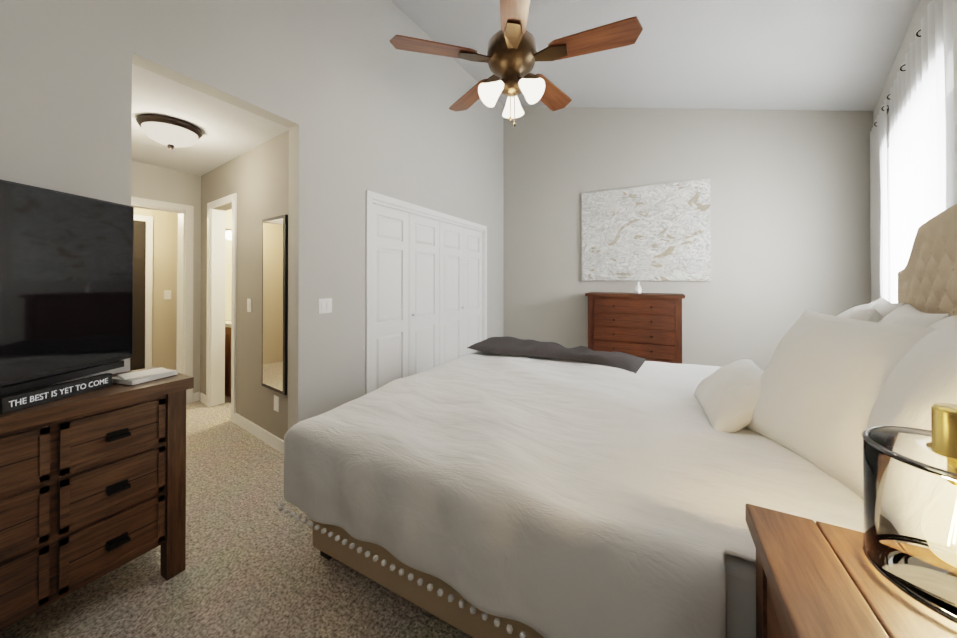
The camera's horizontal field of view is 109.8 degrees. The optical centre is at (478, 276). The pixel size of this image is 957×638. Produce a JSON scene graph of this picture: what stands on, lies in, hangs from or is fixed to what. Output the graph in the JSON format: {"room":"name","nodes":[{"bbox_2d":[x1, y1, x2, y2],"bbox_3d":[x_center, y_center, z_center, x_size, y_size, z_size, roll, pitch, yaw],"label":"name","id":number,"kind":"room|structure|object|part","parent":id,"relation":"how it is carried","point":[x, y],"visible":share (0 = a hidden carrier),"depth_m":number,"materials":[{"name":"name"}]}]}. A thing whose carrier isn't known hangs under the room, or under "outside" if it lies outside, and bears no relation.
{"room":"bedroom","nodes":[
{"label":"bedroom","id":0,"kind":"room"},
{"bbox_2d":[0,0,131,384],"bbox_3d":[-2.201,-0.672,0.880,0.120,3.999,1.840,0,0,28],"label":"wall","id":1,"kind":"structure","parent":0,"point":[65,96],"depth_m":1.49,"materials":[{"name":"paint"}]},
{"bbox_2d":[130,208,176,370],"bbox_3d":[-4.405,0.094,3.835,0.150,2.500,3.800,0,0,28],"label":"wall","id":2,"kind":"structure","parent":0,"point":[164,329],"depth_m":4.31,"materials":[{"name":"paint"}]},
{"bbox_3d":[-4.320,0.329,3.845,0.010,2.030,0.760,0,0,28],"label":"hall door panel","id":3,"kind":"part","parent":2,"relation":"part of","materials":[{"name":"brown wood"}]},
{"bbox_2d":[134,215,152,367],"bbox_3d":[-4.333,0.294,3.852,0.020,2.100,0.900,0,0,28],"label":"door frame","id":4,"kind":"structure","parent":2,"relation":"attached to","point":[148,289],"depth_m":4.21,"materials":[{"name":"white wood"}]},
{"bbox_2d":[164,290,170,298],"bbox_3d":[-4.055,0.240,4.390,0.007,0.115,0.070,0,0,28],"label":"light switch","id":5,"kind":"object","parent":2,"relation":"attached to","point":[167,294],"visible":1,"depth_m":4.38,"materials":[{"name":"white plastic"}]},
{"bbox_3d":[-3.040,1.298,3.623,0.014,0.090,0.059,0,0,28],"label":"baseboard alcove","id":6,"kind":"part","parent":2,"relation":"part of","materials":[{"name":"white paint"}]},
{"bbox_2d":[131,160,200,392],"bbox_3d":[-3.268,0.091,3.344,0.120,2.500,1.079,0,0,28],"label":"wall","id":7,"kind":"structure","parent":0,"point":[156,182],"depth_m":3.55,"materials":[{"name":"paint"}]},
{"bbox_2d":[131,196,193,403],"bbox_3d":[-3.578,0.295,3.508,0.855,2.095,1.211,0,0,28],"label":"door frame","id":8,"kind":"structure","parent":7,"relation":"attached to","point":[189,226],"depth_m":3.55,"materials":[{"name":"white wood"}]},
{"bbox_3d":[-3.333,-0.682,3.225,0.120,0.016,0.800,0,0,28],"label":"hall door top jamb","id":9,"kind":"part","parent":8,"relation":"part of","materials":[{"name":"white wood"}]},
{"bbox_3d":[-3.273,-0.722,3.193,0.016,0.065,0.930,0,0,28],"label":"hall door top trim","id":10,"kind":"part","parent":8,"relation":"part of","materials":[{"name":"white wood"}]},
{"bbox_2d":[200,393,205,404],"bbox_3d":[-2.908,1.298,3.565,0.190,0.090,0.014,0,0,35],"label":"baseboard","id":11,"kind":"structure","parent":7,"relation":"attached to","point":[202,398],"depth_m":3.57,"materials":[{"name":"white wood"}]},
{"bbox_2d":[200,171,210,394],"bbox_3d":[-2.865,0.093,3.623,0.320,2.500,0.120,0,0,35],"label":"wall","id":12,"kind":"structure","parent":0,"point":[205,188],"depth_m":3.60,"materials":[{"name":"beige paint"}]},
{"bbox_2d":[131,64,288,175],"bbox_3d":[-2.431,-1.162,2.816,2.100,0.120,1.600,0,0,28],"label":"ceiling","id":13,"kind":"structure","parent":0,"point":[230,131],"depth_m":2.48,"materials":[{"name":"white paint"}]},
{"bbox_2d":[136,114,202,138],"bbox_3d":[-2.247,-1.081,2.458,0.360,0.045,0.360,0,0,28],"label":"pan","id":14,"kind":"object","parent":13,"relation":"attached to","point":[141,119],"visible":0.58,"depth_m":2.33,"materials":[{"name":"brown metal"}]},
{"bbox_2d":[141,122,197,146],"bbox_3d":[-2.247,-1.011,2.458,0.310,0.105,0.310,0,0,28],"label":"bowl","id":15,"kind":"object","parent":14,"relation":"attached to","point":[166,134],"visible":1,"depth_m":2.38,"materials":[{"name":"white glass"}]},
{"bbox_2d":[167,144,173,149],"bbox_3d":[-2.247,-0.944,2.457,0.040,0.040,0.040,0,0,28],"label":"finial","id":16,"kind":"object","parent":15,"relation":"attached to","point":[170,146],"visible":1,"depth_m":2.45,"materials":[{"name":"brown metal"}]},
{"bbox_2d":[211,159,233,210],"bbox_3d":[-2.490,-0.929,3.362,0.610,0.460,0.197,0,0,28],"label":"wall","id":17,"kind":"structure","parent":0,"point":[222,177],"depth_m":3.32,"materials":[{"name":"paint"}]},
{"bbox_2d":[206,193,236,422],"bbox_3d":[-2.495,0.289,3.349,0.730,2.105,0.136,0,0,35],"label":"door frame","id":18,"kind":"structure","parent":17,"relation":"attached to","point":[217,360],"depth_m":3.49,"materials":[{"name":"white wood"}]},
{"bbox_3d":[-2.530,-0.731,3.306,0.730,0.065,0.016,0,0,35],"label":"top bathroom door trim","id":19,"kind":"part","parent":18,"relation":"part of","materials":[{"name":"white wood"}]},
{"bbox_2d":[225,396,230,402],"bbox_3d":[-1.758,1.344,4.069,2.100,0.004,1.691,0,0,28],"label":"floor","id":20,"kind":"structure","parent":0,"point":[227,399],"depth_m":3.66,"materials":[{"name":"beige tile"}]},
{"bbox_2d":[225,321,230,396],"bbox_3d":[-2.462,0.937,4.253,0.555,0.820,1.230,0,0,28],"label":"bathroom vanity","id":21,"kind":"object","parent":20,"relation":"on","point":[228,358],"visible":0.06,"depth_m":3.74,"materials":[{"name":"brown wood"}]},
{"bbox_2d":[225,209,231,320],"bbox_3d":[-2.643,0.098,4.563,0.040,2.500,1.661,0,0,28],"label":"wall","id":22,"kind":"structure","parent":0,"point":[228,268],"depth_m":3.96,"materials":[{"name":"paint"}]},
{"bbox_2d":[0,400,471,637],"bbox_3d":[-0.990,1.388,2.807,9.400,0.100,7.000,0,0,28],"label":"floor carpet","id":23,"kind":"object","parent":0,"point":[257,565],"depth_m":1.45,"materials":[{"name":"beige carpet"}]},
{"bbox_2d":[0,366,193,630],"bbox_3d":[-1.883,0.892,0.861,0.410,0.870,1.740,0,0,28],"label":"dresser","id":24,"kind":"object","parent":23,"relation":"on","point":[92,485],"visible":0.98,"depth_m":1.27,"materials":[{"name":"brown wood"}]},
{"bbox_2d":[0,373,111,413],"bbox_3d":[-1.569,0.431,1.263,0.029,0.052,0.300,0,0,8],"label":"sign","id":25,"kind":"object","parent":24,"relation":"on","point":[22,400],"visible":1,"depth_m":1.23,"materials":[{"name":"black wood"}]},
{"bbox_2d":[0,179,133,396],"bbox_3d":[-1.724,0.059,0.976,0.180,0.793,1.260,0,0,1],"label":"tv","id":26,"kind":"object","parent":24,"relation":"on","point":[66,285],"visible":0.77,"depth_m":1.33,"materials":[{"name":"black"}]},
{"bbox_2d":[112,367,177,384],"bbox_3d":[-1.504,0.447,1.516,0.165,0.024,0.178,0,0,18],"label":"book","id":27,"kind":"object","parent":24,"relation":"on","point":[134,378],"visible":0.93,"depth_m":1.49,"materials":[{"name":"white paper"}]},
{"bbox_2d":[278,204,956,637],"bbox_3d":[0.861,0.523,1.838,2.937,1.620,2.205,0,0,28],"label":"bed","id":28,"kind":"object","parent":23,"relation":"on","point":[506,486],"visible":0.92,"depth_m":1.16,"materials":[{"name":"beige fabric"}]},
{"bbox_3d":[-0.715,1.308,1.619,0.060,0.046,0.060,0,0,28],"label":"leg","id":29,"kind":"part","parent":28,"relation":"part of","materials":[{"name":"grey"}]},
{"bbox_3d":[0.884,1.145,1.824,2.754,0.285,1.980,0,0,28],"label":"frame","id":30,"kind":"part","parent":28,"relation":"part of","materials":[{"name":"beige fabric"}]},
{"bbox_2d":[467,336,645,372],"bbox_3d":[0.584,0.586,2.791,1.400,0.104,0.525,0,0,34],"label":"throw","id":31,"kind":"object","parent":28,"relation":"on","point":[548,353],"depth_m":2.61,"materials":[{"name":"grey fabric"}]},
{"bbox_2d":[284,351,863,637],"bbox_3d":[0.697,0.831,1.923,2.571,0.440,2.212,0,0,28],"label":"duvet","id":32,"kind":"object","parent":28,"relation":"on","point":[560,495],"depth_m":1.15,"materials":[{"name":"white fabric"}]},
{"bbox_2d":[694,359,763,432],"bbox_3d":[1.218,0.556,1.594,0.360,0.179,0.520,-45,-17,17],"label":"pillow","id":33,"kind":"object","parent":28,"relation":"on","point":[731,399],"depth_m":1.47,"materials":[{"name":"white fabric"}]},
{"bbox_3d":[0.889,0.867,1.823,2.704,0.269,1.920,0,0,28],"label":"mattress","id":34,"kind":"part","parent":28,"relation":"part of","materials":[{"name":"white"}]},
{"bbox_2d":[746,310,935,521],"bbox_3d":[1.290,0.415,1.173,0.271,0.620,0.700,27,2,5],"label":"pillow","id":35,"kind":"object","parent":28,"relation":"on","point":[829,380],"depth_m":1.11,"materials":[{"name":"white fabric"}]},
{"bbox_2d":[837,303,882,321],"bbox_3d":[1.944,0.406,1.823,0.660,0.600,0.244,0,27,-40],"label":"pillow","id":36,"kind":"object","parent":28,"relation":"on","point":[872,312],"depth_m":1.59,"materials":[{"name":"white fabric"}]},
{"bbox_3d":[1.918,0.399,1.337,0.600,1.378,1.903,0,0,28],"label":"headboard","id":37,"kind":"part","parent":28,"relation":"part of","materials":[{"name":"beige fabric"}]},
{"bbox_2d":[585,292,684,363],"bbox_3d":[2.074,0.788,4.509,1.160,1.120,0.496,0,0,28],"label":"chest","id":38,"kind":"object","parent":23,"relation":"on","point":[647,326],"visible":0.75,"depth_m":4.29,"materials":[{"name":"brown wood"}]},
{"bbox_2d":[634,282,641,293],"bbox_3d":[2.119,0.149,4.469,0.090,0.155,0.090,0,0,28],"label":"vase","id":39,"kind":"object","parent":38,"relation":"on","point":[637,289],"visible":1,"depth_m":4.44,"materials":[{"name":"white ceramic"}]},
{"bbox_2d":[745,504,956,637],"bbox_3d":[0.724,0.935,0.429,0.498,0.780,0.603,0,0,28],"label":"nightstand","id":40,"kind":"object","parent":23,"relation":"on","point":[818,579],"visible":0.67,"depth_m":0.61,"materials":[{"name":"brown wood"}]},
{"bbox_3d":[0.672,0.960,0.758,0.060,0.734,0.060,0,0,28],"label":"leg","id":41,"kind":"part","parent":40,"relation":"part of","materials":[{"name":"brown wood"}]},
{"bbox_3d":[0.535,0.745,0.539,0.016,0.260,0.438,0,0,28],"label":"drawer","id":42,"kind":"part","parent":40,"relation":"part of","materials":[{"name":"brown wood"}]},
{"bbox_2d":[862,403,956,623],"bbox_3d":[0.835,0.334,0.578,0.234,0.413,0.234,0,0,44],"label":"lamp","id":43,"kind":"object","parent":40,"relation":"on","point":[930,586],"visible":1,"depth_m":0.61,"materials":[{"name":"clear glass"}]},
{"bbox_3d":[0.835,0.429,0.578,0.092,0.150,0.092,0,0,44],"label":"bulb","id":44,"kind":"part","parent":43,"relation":"part of","materials":[{"name":"white glass"}]},
{"bbox_2d":[947,458,956,485],"bbox_3d":[0.835,0.334,0.578,0.036,0.050,0.036,0,0,44],"label":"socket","id":45,"kind":"object","parent":43,"relation":"attached to","point":[950,462],"depth_m":0.58,"materials":[{"name":"gold metal"}]},
{"bbox_2d":[234,130,288,439],"bbox_3d":[-1.813,0.088,2.860,1.080,2.500,0.143,0,0,35],"label":"wall","id":46,"kind":"structure","parent":0,"point":[261,180],"depth_m":2.79,"materials":[{"name":"beige paint"}]},
{"bbox_2d":[247,299,251,311],"bbox_3d":[-1.988,0.251,2.919,0.075,0.115,0.006,0,0,35],"label":"light switch","id":47,"kind":"object","parent":46,"relation":"attached to","point":[250,301],"visible":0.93,"depth_m":2.90,"materials":[{"name":"white plastic"}]},
{"bbox_2d":[234,413,283,453],"bbox_3d":[-1.768,1.293,2.752,1.130,0.090,0.014,0,0,35],"label":"baseboard","id":48,"kind":"structure","parent":46,"relation":"attached to","point":[267,437],"depth_m":2.76,"materials":[{"name":"white wood"}]},
{"bbox_3d":[-1.605,0.212,2.625,0.340,1.300,0.003,0,0,35],"label":"mirror glass","id":49,"kind":"part","parent":46,"relation":"part of","materials":[{"name":"mirror"}]},
{"bbox_2d":[274,395,278,411],"bbox_3d":[-1.573,0.990,2.619,0.075,0.115,0.006,0,0,35],"label":"electrical outlet plate","id":50,"kind":"object","parent":46,"relation":"attached to","point":[276,403],"visible":1,"depth_m":2.61,"materials":[{"name":"white plastic"}]},
{"bbox_2d":[262,214,287,394],"bbox_3d":[-1.599,0.212,2.634,0.389,1.350,0.070,0,0,28],"label":"mirror","id":51,"kind":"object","parent":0,"point":[285,267],"depth_m":2.52,"materials":[{"name":"mirror"}]},
{"bbox_3d":[-1.599,0.212,2.634,0.389,1.350,0.070,0,0,28],"label":"mirror frame","id":52,"kind":"part","parent":51,"relation":"part of","materials":[{"name":"black"}]},
{"bbox_2d":[132,0,502,429],"bbox_3d":[-0.700,-0.822,3.707,0.120,4.330,4.560,0,0,28],"label":"wall","id":53,"kind":"structure","parent":0,"point":[329,159],"depth_m":2.73,"materials":[{"name":"paint"}]},
{"bbox_2d":[318,298,331,313],"bbox_3d":[-1.196,0.230,2.628,0.011,0.115,0.120,0,0,28],"label":"switch plate","id":54,"kind":"object","parent":53,"relation":"attached to","point":[325,300],"depth_m":2.61,"materials":[{"name":"white plastic"}]},
{"bbox_3d":[-1.204,0.230,2.604,0.004,0.065,0.030,0,0,28],"label":"rocker light switch","id":55,"kind":"part","parent":54,"relation":"part of","materials":[{"name":"white plastic"}]},
{"bbox_2d":[365,197,372,394],"bbox_3d":[-0.984,0.317,3.022,0.016,2.045,0.065,0,0,28],"label":"trim","id":56,"kind":"structure","parent":53,"relation":"attached to","point":[368,348],"depth_m":3.01,"materials":[{"name":"white wood"}]},
{"bbox_2d":[372,204,408,390],"bbox_3d":[-0.884,0.327,3.325,0.032,2.005,0.559,0,0,28],"label":"bifold leaf","id":57,"kind":"object","parent":53,"relation":"attached to","point":[390,295],"visible":0.69,"depth_m":3.32,"materials":[{"name":"white wood"}]},
{"bbox_2d":[409,213,438,375],"bbox_3d":[-0.619,0.330,3.824,0.032,2.005,0.559,0,0,28],"label":"bifold leaf","id":58,"kind":"object","parent":53,"relation":"attached to","point":[424,292],"visible":0.75,"depth_m":3.80,"materials":[{"name":"white wood"}]},
{"bbox_2d":[366,190,486,230],"bbox_3d":[-0.439,-0.732,4.054,0.016,0.065,2.390,0,0,28],"label":"trim","id":59,"kind":"structure","parent":53,"relation":"attached to","point":[389,200],"depth_m":3.64,"materials":[{"name":"white wood"}]},
{"bbox_2d":[373,199,483,340],"bbox_3d":[-0.498,0.323,4.081,0.120,2.046,2.261,0,0,28],"label":"door frame","id":60,"kind":"structure","parent":53,"relation":"attached to","point":[380,203],"depth_m":4.33,"materials":[{"name":"white wood"}]},
{"bbox_2d":[439,221,462,364],"bbox_3d":[-0.354,0.333,4.323,0.032,2.005,0.559,0,0,28],"label":"bifold leaf","id":61,"kind":"object","parent":53,"relation":"attached to","point":[450,291],"visible":0.83,"depth_m":4.29,"materials":[{"name":"white wood"}]},
{"bbox_2d":[463,227,481,354],"bbox_3d":[-0.089,0.335,4.822,0.032,2.005,0.559,0,0,28],"label":"bifold leaf","id":62,"kind":"object","parent":53,"relation":"attached to","point":[472,287],"visible":0.85,"depth_m":4.80,"materials":[{"name":"white wood"}]},
{"bbox_2d":[484,230,486,339],"bbox_3d":[0.107,0.329,5.075,0.016,2.045,0.065,0,0,28],"label":"trim","id":63,"kind":"structure","parent":53,"relation":"attached to","point":[485,284],"depth_m":5.06,"materials":[{"name":"white wood"}]},
{"bbox_2d":[391,0,919,110],"bbox_3d":[0.975,-2.394,1.785,4.890,1.406,6.640,0,0,28],"label":"ceiling","id":64,"kind":"structure","parent":0,"point":[830,55],"depth_m":3.19,"materials":[{"name":"white paint"}]},
{"bbox_2d":[390,0,642,126],"bbox_3d":[0.230,-1.550,1.884,1.236,1.448,1.248,0,0,28],"label":"ceiling fan","id":65,"kind":"object","parent":64,"relation":"hanging from","point":[512,57],"visible":1,"depth_m":1.78,"materials":[{"name":"brown wood"}]},
{"bbox_3d":[-0.236,-1.203,1.774,0.450,0.039,0.145,0,0,-14],"label":"blade","id":66,"kind":"part","parent":65,"relation":"part of","materials":[{"name":"brown wood"}]},
{"bbox_3d":[-0.046,-1.200,2.249,0.145,0.039,0.450,0,0,-32],"label":"blade","id":67,"kind":"part","parent":65,"relation":"part of","materials":[{"name":"brown wood"}]},
{"bbox_3d":[0.085,-1.019,1.841,0.115,0.132,0.130,-44,14,-16],"label":"lamp shade","id":68,"kind":"part","parent":65,"relation":"part of","materials":[{"name":"white glass"}]},
{"bbox_3d":[0.186,-1.210,1.880,0.280,0.395,0.280,0,0,28],"label":"motor","id":69,"kind":"part","parent":65,"relation":"part of","materials":[{"name":"brown metal"}]},
{"bbox_3d":[0.202,-1.018,1.986,0.130,0.132,0.115,0,-42,9],"label":"lamp shade","id":70,"kind":"part","parent":65,"relation":"part of","materials":[{"name":"white glass"}]},
{"bbox_3d":[0.157,-1.205,1.446,0.145,0.039,0.450,0,0,4],"label":"blade","id":71,"kind":"part","parent":65,"relation":"part of","materials":[{"name":"brown wood"}]},
{"bbox_3d":[0.270,-1.019,1.812,0.130,0.132,0.115,0,41,-51],"label":"lamp shade","id":72,"kind":"part","parent":65,"relation":"part of","materials":[{"name":"white glass"}]},
{"bbox_3d":[0.464,-1.200,2.214,0.145,0.039,0.450,0,0,40],"label":"blade","id":73,"kind":"part","parent":65,"relation":"part of","materials":[{"name":"brown wood"}]},
{"bbox_3d":[0.589,-1.203,1.718,0.450,0.039,0.145,0,0,22],"label":"blade","id":74,"kind":"part","parent":65,"relation":"part of","materials":[{"name":"brown wood"}]},
{"bbox_2d":[503,106,872,370],"bbox_3d":[2.415,-0.820,4.702,4.690,4.339,0.120,0,0,28],"label":"wall","id":75,"kind":"structure","parent":0,"point":[790,217],"depth_m":4.29,"materials":[{"name":"paint"}]},
{"bbox_2d":[582,178,710,280],"bbox_3d":[2.265,-0.596,4.686,1.600,1.310,0.042,0,0,28],"label":"canvas art","id":76,"kind":"object","parent":75,"relation":"attached to","point":[659,232],"visible":0.98,"depth_m":4.62},
{"bbox_2d":[873,80,890,302],"bbox_3d":[4.036,-0.256,3.299,0.120,3.194,0.832,0,0,44],"label":"wall","id":77,"kind":"structure","parent":0,"point":[880,101],"depth_m":3.04,"materials":[{"name":"paint"}]},
{"bbox_2d":[887,0,931,147],"bbox_3d":[3.097,-1.512,2.333,0.631,0.694,1.833,0,0,28],"label":"wall","id":78,"kind":"structure","parent":0,"point":[921,10],"depth_m":2.50,"materials":[{"name":"paint"}]},
{"bbox_2d":[868,0,956,302],"bbox_3d":[3.191,-0.113,2.538,0.074,2.820,3.033,0,0,44],"label":"curtains","id":79,"kind":"object","parent":78,"relation":"hanging from","point":[921,109],"visible":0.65,"depth_m":2.16,"materials":[{"name":"white fabric"}]},
{"bbox_3d":[3.838,-0.109,3.229,0.286,2.820,0.961,0,0,28],"label":"panel","id":80,"kind":"part","parent":79,"relation":"part of","materials":[{"name":"white fabric"}]},
{"bbox_3d":[-2.919,-0.525,3.966,0.034,0.060,0.280,0,0,28],"label":"sconce","id":81,"kind":"object","parent":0,"visible":0},
{"bbox_2d":[225,230,231,239],"bbox_3d":[-2.874,-0.475,3.886,0.110,0.110,0.110,0,0,28],"label":"sconce","id":82,"kind":"object","parent":81,"relation":"attached to","point":[228,235],"visible":0.56,"depth_m":3.85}
]}

